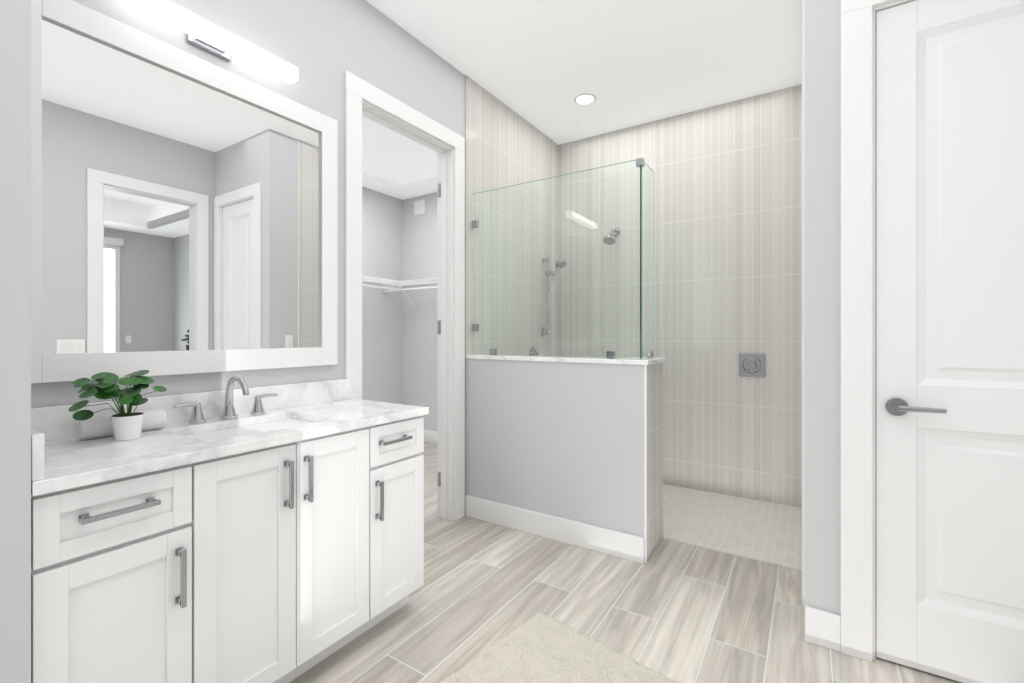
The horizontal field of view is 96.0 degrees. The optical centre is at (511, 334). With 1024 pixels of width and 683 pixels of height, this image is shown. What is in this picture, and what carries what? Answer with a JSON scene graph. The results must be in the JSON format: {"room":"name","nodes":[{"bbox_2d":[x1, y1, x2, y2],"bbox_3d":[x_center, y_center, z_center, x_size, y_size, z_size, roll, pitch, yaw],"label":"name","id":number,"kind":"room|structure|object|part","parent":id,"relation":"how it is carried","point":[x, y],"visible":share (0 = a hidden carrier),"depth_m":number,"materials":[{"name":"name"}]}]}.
{"room":"bathroom","nodes":[
{"label":"bathroom","id":0,"kind":"room"},
{"bbox_2d":[0,0,30,682],"bbox_3d":[-1.286,-0.267,1.081,0.530,2.934,0.120,0,0,33],"label":"wall","id":1,"kind":"structure","parent":0,"point":[15,341],"depth_m":0.97,"materials":[{"name":"grey paint"}]},
{"bbox_2d":[31,0,464,407],"bbox_3d":[-0.971,-0.267,2.170,0.120,2.934,5.195,0,0,33],"label":"wall","id":2,"kind":"structure","parent":0,"point":[315,43],"depth_m":2.15,"materials":[{"name":"grey paint"}]},
{"bbox_2d":[31,0,337,383],"bbox_3d":[-1.146,-0.443,1.758,0.028,1.170,1.100,0,0,33],"label":"mirror","id":3,"kind":"object","parent":2,"relation":"attached to","point":[184,212],"visible":0.92,"depth_m":1.63,"materials":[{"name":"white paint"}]},
{"bbox_2d":[119,0,297,83],"bbox_3d":[-1.117,-1.110,1.734,0.103,0.060,0.610,0,0,33],"label":"sconce","id":4,"kind":"object","parent":2,"relation":"attached to","point":[210,37],"visible":0.98,"depth_m":1.71,"materials":[{"name":"silver metal"}]},
{"bbox_2d":[344,71,464,520],"bbox_3d":[-0.629,-0.051,2.700,0.156,2.503,0.926,0,0,33],"label":"trim","id":5,"kind":"structure","parent":2,"relation":"attached to","point":[368,101],"depth_m":2.97,"materials":[{"name":"white paint"}]},
{"bbox_2d":[438,183,440,486],"bbox_3d":[-0.471,0.000,3.021,0.042,1.990,0.012,0,0,33],"label":"hinges","id":6,"kind":"object","parent":5,"relation":"attached to","point":[439,327],"depth_m":3.02,"materials":[{"name":"silver metal"}]},
{"bbox_2d":[362,187,401,403],"bbox_3d":[-2.118,-0.267,4.174,0.120,2.934,3.160,0,0,33],"label":"wall","id":7,"kind":"structure","parent":0,"point":[381,309],"depth_m":5.11,"materials":[{"name":"grey paint"}]},
{"bbox_2d":[362,276,436,310],"bbox_3d":[-1.434,-0.426,3.737,1.498,0.308,2.908,0,0,33],"label":"wire closet shelf","id":8,"kind":"object","parent":7,"relation":"attached to","point":[401,283],"visible":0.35,"depth_m":4.87,"materials":[{"name":"white metal"}]},
{"bbox_2d":[362,154,436,199],"bbox_3d":[-1.256,-1.654,3.618,1.930,0.160,2.920,0,0,33],"label":"ceiling","id":9,"kind":"structure","parent":0,"point":[403,184],"depth_m":4.76,"materials":[{"name":"white paint"}]},
{"bbox_2d":[402,192,436,431],"bbox_3d":[-0.433,-0.267,4.896,1.930,2.934,0.120,0,0,33],"label":"wall","id":10,"kind":"structure","parent":0,"point":[419,326],"depth_m":5.21,"materials":[{"name":"grey paint"}]},
{"bbox_2d":[414,199,424,215],"bbox_3d":[-1.046,-1.440,5.209,0.160,0.160,0.014,0,0,33],"label":"air vent","id":11,"kind":"object","parent":10,"relation":"in","point":[419,207],"visible":1,"depth_m":5.21,"materials":[{"name":"white paint"}]},
{"bbox_2d":[424,430,436,443],"bbox_3d":[-0.457,1.133,4.830,1.900,0.135,0.015,0,0,33],"label":"baseboard","id":12,"kind":"structure","parent":10,"relation":"attached to","point":[430,436],"depth_m":5.10,"materials":[{"name":"white paint"}]},
{"bbox_2d":[362,0,801,169],"bbox_3d":[-0.676,-1.784,1.953,5.311,0.100,6.050,0,0,33],"label":"ceiling","id":13,"kind":"structure","parent":0,"point":[540,65],"depth_m":2.85,"materials":[{"name":"white paint"}]},
{"bbox_2d":[573,93,596,104],"bbox_3d":[0.537,-1.730,3.388,0.170,0.005,0.170,0,0,33],"label":"recessed light","id":14,"kind":"object","parent":13,"relation":"in","point":[585,99],"visible":1,"depth_m":3.38,"materials":[{"name":"white paint"}]},
{"bbox_2d":[289,442,961,682],"bbox_3d":[1.270,1.248,0.966,9.650,0.104,6.500,0,0,33],"label":"floor","id":15,"kind":"structure","parent":0,"point":[679,612],"depth_m":2.07,"materials":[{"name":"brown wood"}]},
{"bbox_2d":[31,374,428,682],"bbox_3d":[-0.910,0.673,1.639,0.552,1.054,1.222,0,0,33],"label":"bathroom vanity","id":16,"kind":"object","parent":15,"relation":"on","point":[244,533],"visible":0.98,"depth_m":1.38,"materials":[{"name":"white paint"}]},
{"bbox_2d":[31,378,428,496],"bbox_3d":[-0.918,0.281,1.644,0.534,0.130,1.222,0,0,33],"label":"countertop","id":17,"kind":"structure","parent":16,"relation":"on","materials":[{"name":"stone"}]},
{"bbox_2d":[68,370,166,440],"bbox_3d":[-1.189,0.213,1.390,0.138,0.204,0.229,0,0,33],"label":"potted plant","id":18,"kind":"object","parent":17,"relation":"on","point":[128,425],"visible":1,"depth_m":1.37,"materials":[{"name":"green plant"}]},
{"bbox_2d":[75,409,166,439],"bbox_3d":[-1.240,0.281,1.470,0.072,0.068,0.217,0,0,33],"label":"rolls","id":19,"kind":"object","parent":17,"relation":"on","point":[97,426],"visible":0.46,"depth_m":1.41,"materials":[{"name":"white"}]},
{"bbox_2d":[172,374,277,424],"bbox_3d":[-1.028,0.231,1.717,0.163,0.170,0.367,0,0,33],"label":"faucet","id":20,"kind":"object","parent":17,"relation":"on","point":[229,416],"depth_m":1.73,"materials":[{"name":"silver metal"}]},
{"bbox_2d":[439,612,677,682],"bbox_3d":[-0.011,1.187,1.142,0.958,0.023,1.445,0,0,42],"label":"bath mat","id":21,"kind":"object","parent":15,"relation":"on","point":[539,647],"visible":1,"depth_m":1.66,"materials":[{"name":"beige fabric"}]},
{"bbox_2d":[466,359,662,563],"bbox_3d":[0.291,0.679,2.885,1.205,1.042,0.335,0,0,33],"label":"wall","id":22,"kind":"structure","parent":15,"relation":"on","point":[581,442],"depth_m":2.66,"materials":[{"name":"grey paint"}]},
{"bbox_2d":[465,495,643,563],"bbox_3d":[0.192,1.133,2.741,1.191,0.135,0.015,0,0,33],"label":"baseboard","id":23,"kind":"structure","parent":22,"relation":"attached to","point":[599,539],"depth_m":2.68,"materials":[{"name":"white paint"}]},
{"bbox_2d":[465,354,665,364],"bbox_3d":[0.295,0.146,2.882,1.215,0.025,0.355,0,0,33],"label":"wall cap","id":24,"kind":"object","parent":22,"relation":"on","point":[650,361],"visible":0.83,"depth_m":2.66,"materials":[{"name":"stone"}]},
{"bbox_2d":[472,158,653,358],"bbox_3d":[0.286,-0.414,2.913,1.162,1.094,0.255,0,0,33],"label":"glass","id":25,"kind":"object","parent":24,"relation":"on","point":[563,265],"visible":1,"depth_m":2.74,"materials":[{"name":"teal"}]},
{"bbox_2d":[805,0,840,615],"bbox_3d":[1.645,-0.267,2.465,0.120,2.934,1.624,0,0,33],"label":"wall","id":26,"kind":"structure","parent":0,"point":[823,305],"depth_m":1.78,"materials":[{"name":"grey paint"}]},
{"bbox_3d":[1.311,-0.267,3.718,2.038,2.934,0.120,0,0,33],"label":"wall","id":27,"kind":"structure","parent":0,"visible":0},
{"bbox_2d":[465,75,560,494],"bbox_3d":[0.054,-0.267,3.639,0.010,2.934,1.346,0,0,33],"label":"tiled wall","id":28,"kind":"structure","parent":27,"relation":"attached to","point":[503,149],"depth_m":3.32,"materials":[{"name":"beige tile"}]},
{"bbox_2d":[561,86,796,506],"bbox_3d":[1.225,-0.267,3.695,1.918,2.934,0.010,0,0,33],"label":"tiled wall","id":29,"kind":"structure","parent":27,"relation":"attached to","point":[729,232],"depth_m":3.45,"materials":[{"name":"beige tile"}]},
{"bbox_2d":[739,353,764,376],"bbox_3d":[1.729,0.219,3.327,0.170,0.170,0.061,0,0,33],"label":"shower valve","id":30,"kind":"object","parent":29,"relation":"attached to","point":[751,364],"visible":1,"depth_m":3.33,"materials":[{"name":"silver metal"}]},
{"bbox_2d":[797,0,804,606],"bbox_3d":[1.656,-0.267,2.604,0.013,2.934,1.350,0,0,33],"label":"tiled wall","id":31,"kind":"structure","parent":27,"relation":"attached to","point":[800,88],"depth_m":3.19,"materials":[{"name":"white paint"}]},
{"bbox_3d":[1.619,-1.473,1.587,0.620,0.521,0.120,0,0,33],"label":"wall","id":32,"kind":"structure","parent":0,"visible":0},
{"bbox_2d":[841,0,914,661],"bbox_3d":[1.614,-0.051,1.579,0.800,2.503,0.138,0,0,33],"label":"door frame","id":33,"kind":"structure","parent":32,"relation":"attached to","point":[857,328],"depth_m":1.71,"materials":[{"name":"white paint"}]},
{"bbox_2d":[875,0,1023,682],"bbox_3d":[1.586,-0.001,1.536,0.584,2.387,0.094,0,0,33],"label":"door","id":34,"kind":"structure","parent":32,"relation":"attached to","point":[949,339],"depth_m":1.60,"materials":[{"name":"white paint"}]},
{"bbox_3d":[1.419,0.260,1.622,0.157,0.064,0.058,0,0,33],"label":"handle","id":35,"kind":"part","parent":34,"relation":"part of","materials":[{"name":"silver metal"}]}
]}

